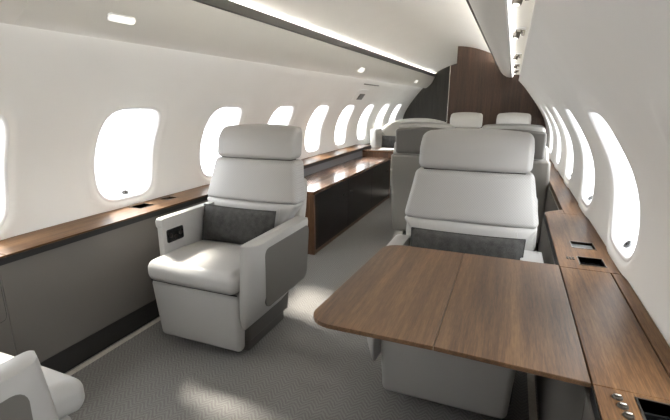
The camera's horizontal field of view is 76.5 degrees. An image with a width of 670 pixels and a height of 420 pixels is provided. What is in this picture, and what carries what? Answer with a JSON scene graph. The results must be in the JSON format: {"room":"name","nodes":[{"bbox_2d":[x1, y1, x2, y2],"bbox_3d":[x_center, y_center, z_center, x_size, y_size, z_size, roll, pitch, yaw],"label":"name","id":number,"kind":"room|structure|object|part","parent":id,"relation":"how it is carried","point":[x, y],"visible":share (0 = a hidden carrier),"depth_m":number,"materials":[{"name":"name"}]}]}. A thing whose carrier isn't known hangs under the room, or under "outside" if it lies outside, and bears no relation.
{"room":"aircraft cabin","nodes":[
{"label":"aircraft cabin","id":0,"kind":"room"},
{"bbox_2d":[106,12,135,24],"bbox_3d":[-0.844,-0.755,1.679,0.027,0.030,0.133,6,15,21],"label":"light","id":1,"kind":"object","parent":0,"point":[113,17],"visible":1,"depth_m":1.67,"materials":[{"name":"white"}]},
{"bbox_2d":[0,143,369,362],"bbox_3d":[-0.533,-0.024,3.751,0.200,0.598,10.258,6,15,21],"label":"wall","id":2,"kind":"structure","parent":0,"point":[55,299],"depth_m":1.94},
{"bbox_2d":[0,284,6,322],"bbox_3d":[-1.389,0.389,1.414,0.006,0.216,0.526,6,15,21],"label":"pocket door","id":3,"kind":"structure","parent":2,"relation":"in","point":[3,315],"depth_m":1.65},
{"bbox_2d":[40,299,159,372],"bbox_3d":[-0.538,0.203,3.811,0.200,0.106,10.260,6,15,21],"label":"baseboard","id":4,"kind":"structure","parent":2,"relation":"attached to","point":[73,355],"depth_m":2.09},
{"bbox_2d":[66,317,159,375],"bbox_3d":[-0.510,0.267,3.815,0.210,0.004,10.260,6,15,21],"label":"trim","id":5,"kind":"structure","parent":2,"relation":"attached to","point":[145,327],"depth_m":2.13,"materials":[{"name":"metal"}]},
{"bbox_2d":[0,23,422,239],"bbox_3d":[-0.459,-0.715,3.544,0.385,0.880,10.260,6,15,21],"label":"wall","id":6,"kind":"structure","parent":0,"point":[57,89],"depth_m":2.10,"materials":[{"name":"white plastic"}]},
{"bbox_2d":[0,114,9,226],"bbox_3d":[-1.461,-0.133,1.607,0.263,0.538,0.416,6,15,21],"label":"window","id":7,"kind":"structure","parent":6,"relation":"in","point":[4,126],"depth_m":1.78,"materials":[{"name":"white glass"}]},
{"bbox_2d":[93,107,160,201],"bbox_3d":[-1.151,-0.320,2.343,0.263,0.538,0.416,6,15,21],"label":"window","id":8,"kind":"structure","parent":6,"relation":"in","point":[150,120],"depth_m":2.49,"materials":[{"name":"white glass"}]},
{"bbox_2d":[0,144,370,265],"bbox_3d":[-1.035,-0.020,2.459,0.222,0.036,7.560,6,15,21],"label":"ledge","id":9,"kind":"object","parent":6,"relation":"attached to","point":[22,246],"visible":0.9,"depth_m":2.11,"materials":[{"name":"brown wood"}]},
{"bbox_3d":[-1.090,-0.009,2.407,0.086,0.032,0.108,6,15,21],"label":"well frame","id":10,"kind":"part","parent":9,"relation":"part of","materials":[{"name":"metal"}]},
{"bbox_2d":[0,0,434,87],"bbox_3d":[-0.200,-1.216,3.308,0.226,0.232,10.259,6,15,21],"label":"ceiling panel","id":11,"kind":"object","parent":6,"relation":"attached to","point":[183,25],"depth_m":2.07,"materials":[{"name":"white plastic"}]},
{"bbox_2d":[199,106,243,177],"bbox_3d":[-0.841,-0.507,3.079,0.263,0.538,0.416,6,15,21],"label":"window","id":12,"kind":"structure","parent":6,"relation":"in","point":[234,115],"depth_m":3.17,"materials":[{"name":"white glass"}]},
{"bbox_2d":[267,105,294,125],"bbox_3d":[-0.531,-0.694,3.814,0.263,0.538,0.416,6,15,21],"label":"window","id":13,"kind":"structure","parent":6,"relation":"in","point":[287,111],"depth_m":3.93,"materials":[{"name":"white glass"}]},
{"bbox_2d":[304,105,329,152],"bbox_3d":[-0.222,-0.881,4.550,0.263,0.538,0.416,6,15,21],"label":"window","id":14,"kind":"structure","parent":6,"relation":"in","point":[323,110],"depth_m":4.72,"materials":[{"name":"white glass"}]},
{"bbox_2d":[334,104,354,145],"bbox_3d":[0.088,-1.068,5.286,0.263,0.538,0.416,6,15,21],"label":"window","id":15,"kind":"structure","parent":6,"relation":"in","point":[348,110],"depth_m":5.45,"materials":[{"name":"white glass"}]},
{"bbox_2d":[351,89,368,101],"bbox_3d":[0.304,-1.398,5.200,0.123,0.157,0.400,6,15,21],"label":"placard","id":16,"kind":"object","parent":6,"relation":"attached to","point":[360,94],"visible":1,"depth_m":5.17,"materials":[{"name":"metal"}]},
{"bbox_2d":[357,67,364,72],"bbox_3d":[0.267,-1.424,4.318,0.042,0.048,0.168,6,15,21],"label":"light","id":17,"kind":"object","parent":6,"relation":"attached to","point":[361,69],"visible":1,"depth_m":4.30,"materials":[{"name":"white"}]},
{"bbox_2d":[357,104,374,140],"bbox_3d":[0.398,-1.255,6.022,0.263,0.538,0.416,6,15,21],"label":"window","id":18,"kind":"structure","parent":6,"relation":"in","point":[366,113],"depth_m":6.20,"materials":[{"name":"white glass"}]},
{"bbox_2d":[374,104,389,128],"bbox_3d":[0.708,-1.442,6.758,0.263,0.538,0.416,6,15,21],"label":"window","id":19,"kind":"structure","parent":6,"relation":"in","point":[378,123],"depth_m":6.92,"materials":[{"name":"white glass"}]},
{"bbox_2d":[389,104,401,122],"bbox_3d":[1.018,-1.629,7.493,0.263,0.538,0.416,6,15,21],"label":"window","id":20,"kind":"structure","parent":6,"relation":"in","point":[395,111],"depth_m":7.64,"materials":[{"name":"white glass"}]},
{"bbox_2d":[64,185,538,419],"bbox_3d":[0.471,0.387,3.433,2.400,0.040,10.260,6,15,21],"label":"floor","id":21,"kind":"structure","parent":0,"point":[301,369],"depth_m":1.93,"materials":[{"name":"carpet"}]},
{"bbox_2d":[0,350,84,419],"bbox_3d":[-1.081,0.451,0.907,0.641,1.079,0.834,6,15,21],"label":"chair","id":22,"kind":"object","parent":21,"relation":"on","point":[29,390],"visible":1,"depth_m":1.01,"materials":[{"name":"grey leather"}]},
{"bbox_3d":[-0.798,0.599,0.813,0.016,0.290,0.446,6,15,21],"label":"arm panel","id":23,"kind":"part","parent":22,"relation":"part of","materials":[{"name":"grey leather"}]},
{"bbox_3d":[-0.815,0.600,0.855,0.073,0.405,0.581,6,15,21],"label":"aisle arm","id":24,"kind":"part","parent":22,"relation":"part of","materials":[{"name":"grey leather"}]},
{"bbox_2d":[148,124,308,351],"bbox_3d":[-0.515,0.116,2.224,0.640,1.079,0.744,6,15,21],"label":"chair","id":25,"kind":"object","parent":21,"relation":"on","point":[226,295],"visible":0.91,"depth_m":2.12,"materials":[{"name":"grey leather"}]},
{"bbox_3d":[-0.779,0.105,2.288,0.032,0.220,0.420,6,15,21],"label":"window arm","id":26,"kind":"part","parent":25,"relation":"part of","materials":[{"name":"grey leather"}]},
{"bbox_2d":[148,240,241,294],"bbox_3d":[-0.566,0.258,2.198,0.508,0.134,0.592,6,15,21],"label":"seat cushion","id":27,"kind":"object","parent":25,"relation":"on","point":[193,267],"depth_m":1.99,"materials":[{"name":"grey leather"}]},
{"bbox_2d":[202,203,275,243],"bbox_3d":[-0.523,0.087,2.276,0.459,0.200,0.104,6,15,21],"label":"lumbar pillow","id":28,"kind":"object","parent":25,"relation":"on","point":[220,223],"visible":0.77,"depth_m":2.24,"materials":[{"name":"grey fabric"}]},
{"bbox_2d":[208,197,303,227],"bbox_3d":[-0.471,0.067,2.388,0.581,0.254,0.201,6,15,21],"label":"lumbar cushion","id":29,"kind":"object","parent":25,"relation":"on","point":[287,212],"depth_m":2.30,"materials":[{"name":"grey leather"}]},
{"bbox_2d":[208,157,304,204],"bbox_3d":[-0.445,-0.175,2.393,0.585,0.225,0.194,6,15,21],"label":"cushion","id":30,"kind":"object","parent":25,"relation":"on","point":[234,180],"depth_m":2.32,"materials":[{"name":"leather"}]},
{"bbox_3d":[-0.281,0.291,2.098,0.073,0.393,0.581,6,15,21],"label":"aisle arm","id":31,"kind":"part","parent":25,"relation":"part of","materials":[{"name":"grey leather"}]},
{"bbox_3d":[-0.233,0.267,2.130,0.016,0.290,0.446,6,15,21],"label":"arm panel","id":32,"kind":"part","parent":25,"relation":"part of","materials":[{"name":"grey leather"}]},
{"bbox_2d":[304,151,390,254],"bbox_3d":[0.089,-0.204,4.467,0.392,0.596,2.303,6,15,21],"label":"credenza","id":33,"kind":"object","parent":21,"relation":"on","point":[341,191],"visible":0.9,"depth_m":4.08,"materials":[{"name":"brown wood"}]},
{"bbox_3d":[-0.342,0.103,3.457,0.392,0.497,0.025,6,15,21],"label":"panel","id":34,"kind":"part","parent":33,"relation":"part of","materials":[{"name":"brown wood"}]},
{"bbox_3d":[-0.026,0.018,3.736,0.020,0.461,0.748,6,15,21],"label":"door","id":35,"kind":"part","parent":33,"relation":"part of","materials":[{"name":"brown wood"}]},
{"bbox_3d":[0.257,-0.153,4.409,0.020,0.461,0.748,6,15,21],"label":"door","id":36,"kind":"part","parent":33,"relation":"part of","materials":[{"name":"brown wood"}]},
{"bbox_3d":[0.541,-0.324,5.082,0.020,0.461,0.748,6,15,21],"label":"door","id":37,"kind":"part","parent":33,"relation":"part of","materials":[{"name":"brown wood"}]},
{"bbox_3d":[0.519,-0.416,5.501,0.392,0.497,0.025,6,15,21],"label":"panel","id":38,"kind":"part","parent":33,"relation":"part of","materials":[{"name":"brown wood"}]},
{"bbox_2d":[362,147,393,156],"bbox_3d":[0.663,-0.507,5.656,0.520,0.597,0.358,6,15,21],"label":"console table","id":39,"kind":"object","parent":21,"relation":"on","point":[374,152],"visible":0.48,"depth_m":5.46,"materials":[{"name":"brown wood"}]},
{"bbox_2d":[370,118,445,184],"bbox_3d":[1.195,-0.887,6.426,1.130,0.955,0.880,6,15,21],"label":"armchair","id":40,"kind":"object","parent":21,"relation":"on","point":[389,129],"visible":0.16,"depth_m":6.54,"materials":[{"name":"white leather"}]},
{"bbox_3d":[0.609,-0.862,6.356,0.100,0.700,0.300,6,15,21],"label":"arm","id":41,"kind":"part","parent":40,"relation":"part of","materials":[{"name":"white leather"}]},
{"bbox_2d":[381,135,395,147],"bbox_3d":[0.849,-0.984,6.224,0.345,0.202,0.097,6,15,21],"label":"lumbar pillow","id":42,"kind":"object","parent":40,"relation":"on","point":[387,141],"visible":0.47,"depth_m":6.21,"materials":[{"name":"grey fabric"}]},
{"bbox_2d":[391,122,454,234],"bbox_3d":[0.827,-0.251,3.730,0.588,1.049,0.781,6,15,21],"label":"chair","id":43,"kind":"object","parent":21,"relation":"on","point":[405,156],"visible":0.41,"depth_m":3.46,"materials":[{"name":"white leather"}]},
{"bbox_2d":[393,142,419,154],"bbox_3d":[0.746,-0.447,3.463,0.563,0.225,0.194,6,15,21],"label":"cushion","id":44,"kind":"object","parent":43,"relation":"on","point":[394,153],"depth_m":3.45,"materials":[{"name":"white leather"}]},
{"bbox_2d":[367,128,543,418],"bbox_3d":[0.524,0.221,1.813,0.657,1.079,0.741,6,15,21],"label":"chair","id":45,"kind":"object","parent":21,"relation":"on","point":[474,181],"visible":0.45,"depth_m":1.85,"materials":[{"name":"grey leather"}]},
{"bbox_3d":[0.231,0.359,1.899,0.073,0.358,0.581,6,15,21],"label":"aisle arm","id":46,"kind":"part","parent":45,"relation":"part of","materials":[{"name":"grey leather"}]},
{"bbox_2d":[411,227,525,259],"bbox_3d":[0.560,0.201,1.849,0.479,0.200,0.104,6,15,21],"label":"lumbar pillow","id":47,"kind":"object","parent":45,"relation":"on","point":[500,247],"visible":0.42,"depth_m":1.81,"materials":[{"name":"grey fabric"}]},
{"bbox_2d":[405,216,536,244],"bbox_3d":[0.603,0.175,1.963,0.581,0.254,0.201,6,15,21],"label":"lumbar cushion","id":48,"kind":"object","parent":45,"relation":"on","point":[528,232],"depth_m":1.90,"materials":[{"name":"grey leather"}]},
{"bbox_2d":[405,167,538,228],"bbox_3d":[0.629,-0.067,1.968,0.585,0.225,0.194,6,15,21],"label":"cushion","id":49,"kind":"object","parent":45,"relation":"on","point":[456,197],"depth_m":1.90,"materials":[{"name":"leather"}]},
{"bbox_3d":[0.798,0.280,1.741,0.086,0.150,0.300,6,15,21],"label":"window arm","id":50,"kind":"part","parent":45,"relation":"part of","materials":[{"name":"grey leather"}]},
{"bbox_2d":[450,112,482,128],"bbox_3d":[1.487,-0.600,5.044,0.505,1.079,0.744,6,15,21],"label":"chair","id":51,"kind":"object","parent":21,"relation":"on","point":[461,119],"visible":0.17,"depth_m":5.14,"materials":[{"name":"white leather"}]},
{"bbox_2d":[496,113,530,124],"bbox_3d":[1.994,-0.549,4.843,0.505,1.079,0.744,6,15,21],"label":"chair","id":52,"kind":"object","parent":21,"relation":"on","point":[502,118],"visible":0.14,"depth_m":4.95,"materials":[{"name":"white leather"}]},
{"bbox_2d":[482,124,549,244],"bbox_3d":[1.417,-0.192,3.497,0.588,1.049,0.781,6,15,21],"label":"chair","id":53,"kind":"object","parent":21,"relation":"on","point":[540,170],"visible":0.28,"depth_m":3.08,"materials":[{"name":"white leather"}]},
{"bbox_2d":[534,146,548,160],"bbox_3d":[1.329,-0.389,3.232,0.563,0.225,0.194,6,15,21],"label":"cushion","id":54,"kind":"object","parent":53,"relation":"on","point":[546,157],"depth_m":3.07,"materials":[{"name":"white leather"}]},
{"bbox_2d":[230,0,490,73],"bbox_3d":[0.457,-1.330,3.002,1.370,0.300,10.260,6,15,21],"label":"ceiling","id":55,"kind":"structure","parent":0,"point":[427,35],"depth_m":3.53,"materials":[{"name":"white plastic"}]},
{"bbox_2d":[403,64,456,121],"bbox_3d":[2.418,-1.728,7.815,2.442,1.900,0.040,6,15,21],"label":"wall","id":56,"kind":"structure","parent":0,"point":[431,102],"depth_m":7.96,"materials":[{"name":"grey wood"}]},
{"bbox_2d":[193,0,435,76],"bbox_3d":[-0.090,-1.312,3.237,0.017,0.052,10.260,6,15,21],"label":"trim","id":57,"kind":"structure","parent":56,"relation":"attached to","point":[227,5],"depth_m":2.77,"materials":[{"name":"grey plastic"}]},
{"bbox_2d":[447,46,545,132],"bbox_3d":[2.095,-1.152,5.540,1.226,1.904,0.050,6,15,21],"label":"wall partition","id":58,"kind":"structure","parent":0,"point":[477,84],"depth_m":5.46,"materials":[{"name":"brown wood"}]},
{"bbox_2d":[446,65,450,122],"bbox_3d":[1.522,-1.093,5.792,0.010,1.665,0.067,6,15,21],"label":"trim","id":59,"kind":"structure","parent":58,"relation":"attached to","point":[450,65],"depth_m":5.64,"materials":[{"name":"metal"}]},
{"bbox_2d":[466,0,496,64],"bbox_3d":[0.542,-0.942,1.784,0.015,0.052,7.960,6,15,21],"label":"trim","id":60,"kind":"structure","parent":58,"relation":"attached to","point":[467,1],"depth_m":2.57,"materials":[{"name":"plastic"}]},
{"bbox_2d":[538,186,594,419],"bbox_3d":[1.001,0.436,1.940,0.113,0.598,7.958,6,15,21],"label":"wall","id":61,"kind":"structure","parent":0,"point":[561,400],"depth_m":1.26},
{"bbox_2d":[527,246,537,419],"bbox_3d":[0.978,0.722,2.023,0.123,0.004,7.960,6,15,21],"label":"trim","id":62,"kind":"structure","parent":61,"relation":"attached to","point":[530,377],"depth_m":1.78,"materials":[{"name":"carpet"}]},
{"bbox_2d":[536,241,543,419],"bbox_3d":[1.006,0.664,1.996,0.113,0.106,7.960,6,15,21],"label":"baseboard","id":63,"kind":"structure","parent":61,"relation":"attached to","point":[540,407],"depth_m":1.71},
{"bbox_2d":[518,0,669,346],"bbox_3d":[0.971,-0.268,1.786,0.385,0.880,7.980,6,15,21],"label":"wall","id":64,"kind":"structure","parent":0,"point":[611,58],"depth_m":1.13,"materials":[{"name":"white plastic"}]},
{"bbox_2d":[468,0,536,76],"bbox_3d":[0.671,-0.825,1.759,0.266,0.228,7.959,6,15,21],"label":"trim","id":65,"kind":"structure","parent":64,"relation":"attached to","point":[490,15],"depth_m":1.84,"materials":[{"name":"white plastic"}]},
{"bbox_2d":[505,0,511,74],"bbox_3d":[0.716,-0.758,1.757,0.008,0.011,7.960,6,15,21],"label":"trim","id":66,"kind":"structure","parent":64,"relation":"attached to","point":[506,1],"depth_m":1.77,"materials":[{"name":"white plastic"}]},
{"bbox_2d":[508,0,512,74],"bbox_3d":[0.729,-0.772,1.765,0.004,0.016,7.890,6,15,21],"label":"light","id":67,"kind":"object","parent":64,"relation":"attached to","point":[509,1],"visible":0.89,"depth_m":1.86,"materials":[{"name":"white"}]},
{"bbox_2d":[513,63,519,68],"bbox_3d":[1.614,-1.280,3.787,0.066,0.045,0.100,6,15,21],"label":"light","id":68,"kind":"object","parent":64,"relation":"attached to","point":[515,65],"visible":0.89,"depth_m":3.78,"materials":[{"name":"metal"}]},
{"bbox_2d":[512,53,521,59],"bbox_3d":[1.281,-1.079,2.997,0.066,0.045,0.100,6,15,21],"label":"light","id":69,"kind":"object","parent":64,"relation":"attached to","point":[516,56],"visible":1,"depth_m":2.99,"materials":[{"name":"metal"}]},
{"bbox_2d":[511,27,525,38],"bbox_3d":[0.854,-0.821,1.984,0.066,0.045,0.100,6,15,21],"label":"light","id":70,"kind":"object","parent":64,"relation":"attached to","point":[516,31],"visible":0.96,"depth_m":1.97,"materials":[{"name":"metal"}]},
{"bbox_3d":[0.855,-0.840,1.978,0.064,0.006,0.100,6,15,21],"label":"mount plate","id":71,"kind":"part","parent":70,"relation":"part of","materials":[{"name":"white plastic"}]},
{"bbox_2d":[511,0,528,5],"bbox_3d":[0.563,-0.646,1.292,0.066,0.045,0.100,6,15,21],"label":"light","id":72,"kind":"object","parent":64,"relation":"attached to","point":[514,2],"visible":1,"depth_m":1.29,"materials":[{"name":"metal"}]},
{"bbox_2d":[540,105,552,154],"bbox_3d":[2.260,-0.855,4.448,0.263,0.538,0.416,6,15,21],"label":"window","id":73,"kind":"structure","parent":64,"relation":"in","point":[550,128],"depth_m":4.62,"materials":[{"name":"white glass"}]},
{"bbox_2d":[544,105,560,164],"bbox_3d":[1.950,-0.668,3.712,0.263,0.538,0.416,6,15,21],"label":"window","id":74,"kind":"structure","parent":64,"relation":"in","point":[558,151],"depth_m":3.88,"materials":[{"name":"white glass"}]},
{"bbox_2d":[552,106,572,180],"bbox_3d":[1.640,-0.481,2.976,0.263,0.538,0.416,6,15,21],"label":"window","id":75,"kind":"structure","parent":64,"relation":"in","point":[569,160],"depth_m":3.14,"materials":[{"name":"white glass"}]},
{"bbox_2d":[564,107,594,206],"bbox_3d":[1.330,-0.294,2.240,0.263,0.538,0.416,6,15,21],"label":"window","id":76,"kind":"structure","parent":64,"relation":"in","point":[587,187],"depth_m":2.40,"materials":[{"name":"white glass"}]},
{"bbox_2d":[544,159,669,419],"bbox_3d":[1.044,0.133,1.844,0.198,0.042,7.958,6,15,21],"label":"ledge","id":77,"kind":"object","parent":64,"relation":"attached to","point":[626,355],"visible":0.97,"depth_m":1.12,"materials":[{"name":"brown wood"}]},
{"bbox_2d":[313,245,590,387],"bbox_3d":[0.361,0.263,1.338,0.671,0.028,0.718,6,15,21],"label":"folding table","id":78,"kind":"object","parent":77,"relation":"attached to","point":[513,314],"visible":1,"depth_m":1.21,"materials":[{"name":"brown wood"}]},
{"bbox_3d":[0.285,0.533,0.294,0.002,0.030,4.420,6,15,21],"label":"edge trim","id":79,"kind":"part","parent":77,"relation":"part of","materials":[{"name":"brown wood"}]},
{"bbox_3d":[1.015,0.159,1.746,0.088,0.032,0.092,6,15,21],"label":"well frame","id":80,"kind":"part","parent":77,"relation":"part of","materials":[{"name":"metal"}]},
{"bbox_2d":[580,262,599,265],"bbox_3d":[0.942,0.214,1.567,0.071,0.014,0.074,6,15,21],"label":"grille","id":81,"kind":"object","parent":77,"relation":"attached to","point":[585,263],"depth_m":1.59,"materials":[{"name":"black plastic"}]},
{"bbox_3d":[0.942,0.205,1.566,0.087,0.032,0.093,6,15,21],"label":"well frame","id":82,"kind":"part","parent":77,"relation":"part of","materials":[{"name":"metal"}]},
{"bbox_3d":[0.743,0.306,1.179,0.155,0.034,0.706,6,15,21],"label":"table lid","id":83,"kind":"part","parent":77,"relation":"part of","materials":[{"name":"brown wood"}]},
{"bbox_3d":[0.561,0.373,0.845,0.022,0.008,0.022,6,15,21],"label":"control knob","id":84,"kind":"part","parent":77,"relation":"part of","materials":[{"name":"metal"}]},
{"bbox_3d":[0.555,0.380,0.820,0.022,0.008,0.022,6,15,21],"label":"control knob","id":85,"kind":"part","parent":77,"relation":"part of","materials":[{"name":"metal"}]},
{"bbox_3d":[0.549,0.386,0.795,0.022,0.008,0.022,6,15,21],"label":"control knob","id":86,"kind":"part","parent":77,"relation":"part of","materials":[{"name":"metal"}]},
{"bbox_3d":[0.618,0.411,0.754,0.114,0.032,0.170,6,15,21],"label":"well frame","id":87,"kind":"part","parent":77,"relation":"part of","materials":[{"name":"metal"}]},
{"bbox_2d":[643,412,669,419],"bbox_3d":[0.617,0.420,0.755,0.098,0.014,0.136,6,15,21],"label":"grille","id":88,"kind":"object","parent":77,"relation":"attached to","point":[649,416],"depth_m":0.82,"materials":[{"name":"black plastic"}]},
{"bbox_2d":[587,110,639,261],"bbox_3d":[1.017,-0.105,1.496,0.263,0.538,0.416,6,15,21],"label":"window","id":89,"kind":"structure","parent":64,"relation":"in","point":[625,219],"depth_m":1.65,"materials":[{"name":"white glass"}]}
]}

